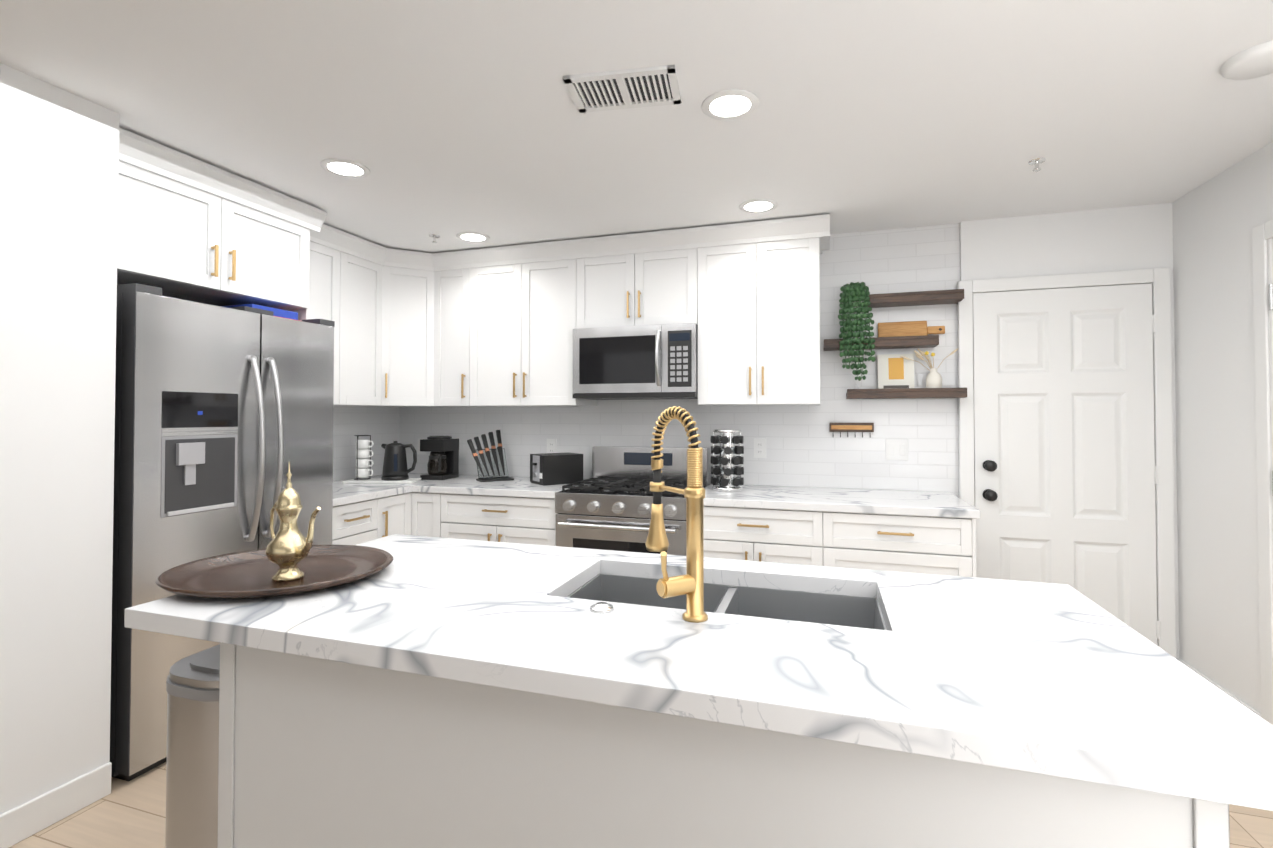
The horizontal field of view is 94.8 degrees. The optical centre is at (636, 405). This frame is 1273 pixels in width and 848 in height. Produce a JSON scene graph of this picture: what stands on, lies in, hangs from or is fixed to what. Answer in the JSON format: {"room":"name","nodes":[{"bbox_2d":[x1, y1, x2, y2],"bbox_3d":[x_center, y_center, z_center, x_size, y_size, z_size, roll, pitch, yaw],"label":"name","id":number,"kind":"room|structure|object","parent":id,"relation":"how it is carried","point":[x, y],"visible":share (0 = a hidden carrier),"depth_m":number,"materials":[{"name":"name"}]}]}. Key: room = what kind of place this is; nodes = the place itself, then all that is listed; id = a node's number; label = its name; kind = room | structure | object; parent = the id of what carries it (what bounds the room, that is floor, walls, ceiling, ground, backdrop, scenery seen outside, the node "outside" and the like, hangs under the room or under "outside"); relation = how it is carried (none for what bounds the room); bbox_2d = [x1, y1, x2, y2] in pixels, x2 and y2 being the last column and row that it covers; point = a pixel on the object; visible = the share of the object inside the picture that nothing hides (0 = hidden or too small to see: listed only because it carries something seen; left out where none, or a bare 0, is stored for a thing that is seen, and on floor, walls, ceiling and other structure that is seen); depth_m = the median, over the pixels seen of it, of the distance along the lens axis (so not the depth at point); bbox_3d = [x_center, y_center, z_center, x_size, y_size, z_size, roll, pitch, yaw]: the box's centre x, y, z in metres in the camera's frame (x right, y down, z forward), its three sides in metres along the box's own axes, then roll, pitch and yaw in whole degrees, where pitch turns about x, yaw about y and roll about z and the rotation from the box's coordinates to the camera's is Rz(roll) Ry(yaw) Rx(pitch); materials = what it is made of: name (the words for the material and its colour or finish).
{"room":"kitchen","nodes":[
{"label":"kitchen","id":0,"kind":"room"},
{"bbox_2d":[0,63,118,814],"bbox_3d":[-3.686,0.166,2.503,3.725,2.420,0.320,0,-1,18],"label":"wall","id":1,"kind":"structure","parent":0,"point":[59,162],"depth_m":1.93,"materials":[{"name":"white paint"}]},
{"bbox_2d":[0,762,111,847],"bbox_3d":[-1.905,1.311,1.920,0.018,0.110,0.310,0,-1,18],"label":"baseboard","id":2,"kind":"structure","parent":1,"relation":"attached to","point":[18,824],"depth_m":1.91,"materials":[{"name":"white wood"}]},
{"bbox_2d":[0,0,1272,253],"bbox_3d":[-1.907,-1.095,1.002,8.040,0.050,7.280,0,-1,18],"label":"ceiling","id":3,"kind":"structure","parent":0,"point":[446,120],"depth_m":2.04,"materials":[{"name":"white paint"}]},
{"bbox_2d":[320,158,369,177],"bbox_3d":[-1.279,-1.040,2.574,0.200,0.006,0.200,0,-1,18],"label":"recessed light","id":4,"kind":"object","parent":3,"relation":"in","point":[345,168],"visible":1,"depth_m":2.57,"materials":[{"name":"white"}]},
{"bbox_2d":[429,234,439,242],"bbox_3d":[-1.222,-1.006,3.542,0.064,0.040,0.064,0,-1,18],"label":"sprinkler","id":5,"kind":"object","parent":3,"relation":"attached to","point":[434,236],"visible":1,"depth_m":3.54,"materials":[{"name":"silver metal"}]},
{"bbox_2d":[456,232,489,241],"bbox_3d":[-0.994,-1.023,3.564,0.200,0.006,0.200,0,-1,18],"label":"recessed light","id":6,"kind":"object","parent":3,"relation":"in","point":[473,236],"visible":1,"depth_m":3.55,"materials":[{"name":"white"}]},
{"bbox_2d":[563,65,680,112],"bbox_3d":[-0.041,-1.048,1.948,0.360,0.012,0.210,0,-1,10],"label":"ceiling vent","id":7,"kind":"object","parent":3,"relation":"in","point":[628,88],"visible":0.98,"depth_m":1.94,"materials":[{"name":"white plastic"}]},
{"bbox_2d":[701,89,758,119],"bbox_3d":[0.328,-1.049,2.051,0.200,0.006,0.200,0,-1,18],"label":"recessed light","id":8,"kind":"object","parent":3,"relation":"in","point":[731,104],"visible":1,"depth_m":2.04,"materials":[{"name":"white"}]},
{"bbox_2d":[739,199,777,212],"bbox_3d":[0.632,-1.032,3.035,0.200,0.006,0.200,0,-1,18],"label":"recessed light","id":9,"kind":"object","parent":3,"relation":"in","point":[757,205],"visible":1,"depth_m":3.02,"materials":[{"name":"white"}]},
{"bbox_2d":[1028,158,1045,171],"bbox_3d":[1.710,-1.024,2.501,0.064,0.040,0.064,0,-1,18],"label":"sprinkler","id":10,"kind":"object","parent":3,"relation":"attached to","point":[1036,162],"visible":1,"depth_m":2.50,"materials":[{"name":"silver metal"}]},
{"bbox_2d":[1221,40,1272,79],"bbox_3d":[1.897,-1.041,1.770,0.184,0.032,0.184,0,-1,18],"label":"smoke detector","id":11,"kind":"object","parent":3,"relation":"attached to","point":[1256,61],"visible":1,"depth_m":1.77,"materials":[{"name":"white plastic"}]},
{"bbox_2d":[9,762,1272,847],"bbox_3d":[-1.907,1.374,0.959,8.040,0.050,7.280,0,-1,18],"label":"floor","id":12,"kind":"structure","parent":0,"point":[128,814],"depth_m":1.91,"materials":[{"name":"brown wood"}]},
{"bbox_2d":[165,644,219,847],"bbox_3d":[-1.004,1.000,1.558,0.273,0.720,0.468,0,-1,18],"label":"trash can","id":13,"kind":"object","parent":12,"relation":"on","point":[192,690],"visible":0.33,"depth_m":1.38,"materials":[{"name":"silver metal"}]},
{"bbox_2d":[110,283,334,780],"bbox_3d":[-1.971,0.471,2.644,0.763,1.815,0.912,0,-1,18],"label":"fridge","id":14,"kind":"object","parent":12,"relation":"on","point":[223,417],"visible":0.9,"depth_m":2.32,"materials":[{"name":"grey metal"}]},
{"bbox_2d":[220,304,299,320],"bbox_3d":[-1.875,-0.436,2.901,0.300,0.066,0.310,0,-1,18],"label":"box","id":15,"kind":"object","parent":14,"relation":"on","point":[281,313],"visible":0.1,"depth_m":2.85,"materials":[{"name":"blue"}]},
{"bbox_2d":[332,499,371,544],"bbox_3d":[-1.835,0.960,3.308,0.648,0.860,0.406,0,-1,18],"label":"base cabinet","id":16,"kind":"object","parent":12,"relation":"on","point":[352,522],"depth_m":3.18,"materials":[{"name":"white wood"}]},
{"bbox_2d":[372,492,411,539],"bbox_3d":[-1.735,0.964,3.564,0.684,0.860,0.367,0,-1,18],"label":"base cabinet","id":17,"kind":"object","parent":12,"relation":"on","point":[391,515],"depth_m":3.47,"materials":[{"name":"white wood"}]},
{"bbox_2d":[412,492,447,537],"bbox_3d":[-1.187,0.969,3.869,0.286,0.860,0.707,0,-1,18],"label":"base cabinet","id":18,"kind":"object","parent":12,"relation":"on","point":[429,510],"depth_m":3.60,"materials":[{"name":"white wood"}]},
{"bbox_2d":[448,494,556,545],"bbox_3d":[-0.753,0.968,3.762,0.832,0.860,0.648,0,-1,18],"label":"base cabinet","id":19,"kind":"object","parent":12,"relation":"on","point":[520,520],"depth_m":3.44,"materials":[{"name":"white wood"}]},
{"bbox_2d":[333,473,591,506],"bbox_3d":[-1.226,0.514,3.585,1.624,0.040,1.289,0,-1,18],"label":"countertop","id":20,"kind":"structure","parent":19,"relation":"on","point":[343,494],"depth_m":3.52,"materials":[{"name":"stone"}]},
{"bbox_2d":[342,478,420,483],"bbox_3d":[-1.653,0.490,3.812,0.440,0.016,0.180,0,-1,-2],"label":"serving board","id":21,"kind":"object","parent":20,"relation":"on","point":[379,480],"visible":0.9,"depth_m":3.73,"materials":[{"name":"white stone"}]},
{"bbox_2d":[354,435,373,479],"bbox_3d":[-1.773,0.338,3.806,0.118,0.287,0.099,0,-1,18],"label":"mug rack","id":22,"kind":"object","parent":21,"relation":"on","point":[362,469],"visible":1,"depth_m":3.78,"materials":[{"name":"white ceramic"}]},
{"bbox_2d":[381,441,416,480],"bbox_3d":[-1.551,0.357,3.810,0.217,0.250,0.167,0,-1,18],"label":"kettle","id":23,"kind":"object","parent":21,"relation":"on","point":[395,468],"visible":1,"depth_m":3.76,"materials":[{"name":"black metal"}]},
{"bbox_2d":[420,436,458,479],"bbox_3d":[-1.353,0.356,4.025,0.176,0.292,0.215,0,-1,12],"label":"coffee maker","id":24,"kind":"object","parent":20,"relation":"on","point":[443,462],"visible":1,"depth_m":3.95,"materials":[{"name":"black plastic"}]},
{"bbox_2d":[467,430,513,481],"bbox_3d":[-0.974,0.334,3.935,0.317,0.332,0.287,0,-1,18],"label":"knife block","id":25,"kind":"object","parent":20,"relation":"on","point":[492,464],"visible":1,"depth_m":3.94,"materials":[{"name":"black"}]},
{"bbox_2d":[530,452,582,485],"bbox_3d":[-0.524,0.404,3.757,0.305,0.186,0.200,1,-1,-34],"label":"toaster","id":26,"kind":"object","parent":20,"relation":"on","point":[555,468],"visible":0.98,"depth_m":3.68,"materials":[{"name":"black metal"}]},
{"bbox_2d":[555,446,709,555],"bbox_3d":[-0.009,0.828,3.463,0.762,1.129,0.713,0,-1,18],"label":"range","id":27,"kind":"object","parent":12,"relation":"on","point":[608,507],"visible":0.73,"depth_m":3.26,"materials":[{"name":"grey metal"}]},
{"bbox_2d":[217,646,1229,847],"bbox_3d":[0.040,0.915,1.313,1.669,0.880,0.746,0,-1,18],"label":"kitchen island","id":28,"kind":"object","parent":12,"relation":"on","point":[432,692],"depth_m":0.98,"materials":[{"name":"wood"}]},
{"bbox_2d":[124,534,1272,810],"bbox_3d":[-0.019,0.456,1.341,1.996,0.040,0.825,0,-1,18],"label":"island countertop","id":29,"kind":"structure","parent":28,"relation":"on","point":[1034,679],"depth_m":1.01,"materials":[{"name":"white stone"}]},
{"bbox_2d":[155,545,392,598],"bbox_3d":[-0.905,0.423,1.500,0.530,0.030,0.469,0,-1,0],"label":"serving tray","id":30,"kind":"object","parent":29,"relation":"on","point":[248,574],"visible":0.77,"depth_m":1.49,"materials":[{"name":"brown wood"}]},
{"bbox_2d":[265,462,320,581],"bbox_3d":[-0.846,0.284,1.447,0.207,0.289,0.098,-1,-1,30],"label":"teapot","id":31,"kind":"object","parent":30,"relation":"on","point":[289,546],"visible":1,"depth_m":1.44,"materials":[{"name":"gold metal"}]},
{"bbox_2d":[590,602,613,612],"bbox_3d":[-0.073,0.428,1.245,0.052,0.012,0.052,0,-1,18],"label":"switch","id":32,"kind":"object","parent":29,"relation":"on","point":[602,607],"visible":1,"depth_m":1.23,"materials":[{"name":"silver metal"}]},
{"bbox_2d":[645,406,707,622],"bbox_3d":[0.053,0.217,1.238,0.127,0.433,0.211,1,-1,-29],"label":"faucet","id":33,"kind":"object","parent":29,"relation":"on","point":[690,583],"visible":1,"depth_m":1.18,"materials":[{"name":"gold metal"}]},
{"bbox_2d":[568,570,883,625],"bbox_3d":[0.194,0.576,1.397,0.774,0.222,0.385,0,-1,18],"label":"sink","id":34,"kind":"object","parent":29,"relation":"in","point":[822,603],"depth_m":1.53,"materials":[{"name":"grey metal"}]},
{"bbox_2d":[704,506,827,565],"bbox_3d":[0.698,0.960,3.298,0.675,0.860,0.648,0,-1,18],"label":"base cabinet","id":35,"kind":"object","parent":12,"relation":"on","point":[736,533],"depth_m":2.98,"materials":[{"name":"white wood"}]},
{"bbox_2d":[828,512,975,576],"bbox_3d":[1.311,0.956,3.103,0.726,0.860,0.648,0,-1,18],"label":"base cabinet","id":36,"kind":"object","parent":12,"relation":"on","point":[922,544],"depth_m":2.78,"materials":[{"name":"white wood"}]},
{"bbox_2d":[703,484,980,518],"bbox_3d":[1.022,0.508,3.196,1.364,0.040,0.664,0,-1,18],"label":"countertop","id":37,"kind":"structure","parent":36,"relation":"on","point":[914,503],"depth_m":3.00,"materials":[{"name":"stone"}]},
{"bbox_2d":[710,429,743,491],"bbox_3d":[0.528,0.315,3.412,0.193,0.352,0.193,0,-1,18],"label":"spice rack","id":38,"kind":"object","parent":37,"relation":"on","point":[727,460],"visible":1,"depth_m":3.36,"materials":[{"name":"silver metal"}]},
{"bbox_2d":[960,203,1179,658],"bbox_3d":[2.285,0.177,3.138,0.965,2.420,0.042,0,-1,18],"label":"wall","id":39,"kind":"structure","parent":0,"point":[1117,239],"depth_m":3.11,"materials":[{"name":"white paint"}]},
{"bbox_2d":[957,268,1175,657],"bbox_3d":[2.253,0.345,3.108,0.960,2.082,0.030,0,-1,18],"label":"door frame","id":40,"kind":"structure","parent":39,"relation":"attached to","point":[1159,279],"depth_m":2.98,"materials":[{"name":"white wood"}]},
{"bbox_2d":[973,283,1160,645],"bbox_3d":[2.254,0.376,3.075,0.834,1.996,0.088,0,-1,18],"label":"entry door","id":41,"kind":"structure","parent":39,"relation":"in","point":[1065,474],"depth_m":3.10,"materials":[{"name":"white wood"}]},
{"bbox_2d":[1172,142,1272,713],"bbox_3d":[1.759,0.117,-0.341,0.150,2.420,6.992,0,-1,18],"label":"wall","id":42,"kind":"structure","parent":0,"point":[1218,218],"depth_m":2.65,"materials":[{"name":"white paint"}]},
{"bbox_2d":[1177,658,1260,716],"bbox_3d":[2.639,1.324,2.663,0.014,0.110,0.610,0,-1,18],"label":"baseboard","id":43,"kind":"structure","parent":42,"relation":"attached to","point":[1179,659],"depth_m":2.63,"materials":[{"name":"white wood"}]},
{"bbox_2d":[1252,219,1272,724],"bbox_3d":[2.396,0.313,1.929,0.020,2.105,0.970,0,-1,18],"label":"door frame","id":44,"kind":"structure","parent":42,"relation":"attached to","point":[1262,236],"depth_m":2.35,"materials":[{"name":"white wood"}]},
{"bbox_2d":[1268,239,1272,495],"bbox_3d":[2.392,0.344,1.925,0.023,2.019,0.814,0,-1,18],"label":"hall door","id":45,"kind":"structure","parent":42,"relation":"in","point":[1270,286],"depth_m":2.31,"materials":[{"name":"white"}]},
{"bbox_3d":[0.538,0.188,3.790,4.990,2.420,0.138,0,-1,18],"label":"wall","id":46,"kind":"structure","parent":0,"visible":0},
{"bbox_2d":[333,406,400,480],"bbox_3d":[-2.006,-0.251,3.848,0.012,1.540,1.290,0,-1,18],"label":"tile backsplash","id":47,"kind":"structure","parent":46,"relation":"attached to","point":[383,424],"depth_m":4.07,"materials":[{"name":"white tile"}]},
{"bbox_2d":[401,223,959,495],"bbox_3d":[0.008,-0.250,3.888,3.825,1.540,0.012,0,-1,18],"label":"tile backsplash","id":48,"kind":"structure","parent":46,"relation":"attached to","point":[805,447],"depth_m":3.51,"materials":[{"name":"white tile"}]},
{"bbox_2d":[417,438,425,454],"bbox_3d":[-1.607,0.308,4.383,0.075,0.120,0.008,0,-1,18],"label":"electrical outlet","id":49,"kind":"object","parent":48,"relation":"attached to","point":[419,452],"visible":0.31,"depth_m":4.39,"materials":[{"name":"white plastic"}]},
{"bbox_2d":[547,439,556,452],"bbox_3d":[-0.588,0.293,4.058,0.075,0.120,0.008,0,-1,18],"label":"electrical outlet","id":50,"kind":"object","parent":48,"relation":"attached to","point":[551,445],"visible":0.96,"depth_m":4.05,"materials":[{"name":"white plastic"}]},
{"bbox_2d":[754,438,765,457],"bbox_3d":[0.765,0.265,3.627,0.075,0.120,0.008,0,-1,18],"label":"electrical outlet","id":51,"kind":"object","parent":48,"relation":"attached to","point":[759,447],"visible":1,"depth_m":3.62,"materials":[{"name":"white plastic"}]},
{"bbox_2d":[829,423,873,437],"bbox_3d":[1.268,0.146,3.456,0.245,0.087,0.031,0,-1,18],"label":"key rack","id":52,"kind":"object","parent":48,"relation":"attached to","point":[851,427],"visible":0.98,"depth_m":3.45,"materials":[{"name":"brown wood"}]},
{"bbox_2d":[886,439,907,459],"bbox_3d":[1.508,0.256,3.389,0.120,0.120,0.008,0,-1,18],"label":"switch plate","id":53,"kind":"object","parent":48,"relation":"attached to","point":[896,449],"visible":1,"depth_m":3.39,"materials":[{"name":"white plastic"}]},
{"bbox_2d":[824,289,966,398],"bbox_3d":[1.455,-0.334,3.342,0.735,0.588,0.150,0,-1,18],"label":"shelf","id":54,"kind":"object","parent":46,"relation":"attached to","point":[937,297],"visible":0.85,"depth_m":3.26,"materials":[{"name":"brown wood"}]},
{"bbox_2d":[838,282,875,380],"bbox_3d":[1.251,-0.423,3.341,0.197,0.580,0.279,0,-1,18],"label":"potted plant","id":55,"kind":"object","parent":54,"relation":"on","point":[854,295],"visible":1,"depth_m":3.26,"materials":[{"name":"green plant"}]},
{"bbox_2d":[877,354,913,388],"bbox_3d":[1.482,-0.185,3.348,0.190,0.216,0.047,0,-1,18],"label":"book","id":56,"kind":"object","parent":54,"relation":"on","point":[895,370],"visible":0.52,"depth_m":3.34,"materials":[{"name":"white paper"}]},
{"bbox_2d":[878,321,944,336],"bbox_3d":[1.571,-0.425,3.351,0.350,0.114,0.041,0,-1,18],"label":"cutting board","id":57,"kind":"object","parent":54,"relation":"on","point":[908,328],"visible":0.77,"depth_m":3.35,"materials":[{"name":"brown wood"}]},
{"bbox_2d":[900,348,958,387],"bbox_3d":[1.634,-0.197,3.273,0.296,0.241,0.104,0,-1,18],"label":"vase","id":58,"kind":"object","parent":54,"relation":"on","point":[933,378],"visible":0.94,"depth_m":3.25,"materials":[{"name":"white ceramic"}]},
{"bbox_3d":[-2.211,0.182,3.465,0.150,2.420,2.430,0,-1,18],"label":"wall","id":59,"kind":"structure","parent":0,"visible":0},
{"bbox_2d":[117,151,312,311],"bbox_3d":[-2.105,-0.724,2.693,0.528,0.425,0.946,0,-1,18],"label":"upper cabinet","id":60,"kind":"object","parent":59,"relation":"attached to","point":[190,240],"depth_m":2.57,"materials":[{"name":"white wood"}]},
{"bbox_2d":[281,211,352,320],"bbox_3d":[-1.973,-0.512,3.381,0.358,1.015,0.411,0,-1,18],"label":"upper cabinet","id":61,"kind":"object","parent":59,"relation":"attached to","point":[324,237],"depth_m":3.35,"materials":[{"name":"white wood"}]},
{"bbox_2d":[333,243,380,406],"bbox_3d":[-1.860,-0.459,3.678,0.392,0.920,0.451,0,-1,18],"label":"upper cabinet","id":62,"kind":"object","parent":59,"relation":"attached to","point":[356,275],"depth_m":3.60,"materials":[{"name":"white wood"}]},
{"bbox_2d":[353,243,460,406],"bbox_3d":[-1.609,-0.500,4.068,0.635,1.015,0.635,0,-1,18],"label":"upper cabinet","id":63,"kind":"object","parent":59,"relation":"attached to","point":[408,278],"depth_m":3.88,"materials":[{"name":"white wood"}]},
{"bbox_2d":[437,263,476,406],"bbox_3d":[-1.179,-0.453,4.058,0.381,0.920,0.394,0,-1,18],"label":"upper cabinet","id":64,"kind":"object","parent":59,"relation":"attached to","point":[456,282],"depth_m":3.90,"materials":[{"name":"white wood"}]},
{"bbox_2d":[477,255,596,406],"bbox_3d":[-0.710,-0.455,3.926,0.819,0.920,0.360,0,-1,18],"label":"upper cabinet","id":65,"kind":"object","parent":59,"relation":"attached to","point":[490,327],"depth_m":3.74,"materials":[{"name":"white wood"}]},
{"bbox_2d":[577,243,700,328],"bbox_3d":[0.044,-0.694,3.690,0.764,0.450,0.360,0,-1,18],"label":"upper cabinet","id":66,"kind":"object","parent":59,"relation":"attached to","point":[639,286],"depth_m":3.51,"materials":[{"name":"white wood"}]},
{"bbox_2d":[573,323,697,399],"bbox_3d":[0.025,-0.255,3.624,0.760,0.425,0.475,0,-1,18],"label":"microwave","id":67,"kind":"object","parent":66,"relation":"attached to","point":[649,362],"visible":1,"depth_m":3.45,"materials":[{"name":"grey metal"}]},
{"bbox_2d":[698,231,820,405],"bbox_3d":[0.731,-0.463,3.466,0.678,0.920,0.360,0,-1,18],"label":"upper cabinet","id":68,"kind":"object","parent":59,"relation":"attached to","point":[759,331],"depth_m":3.29,"materials":[{"name":"white wood"}]}
]}

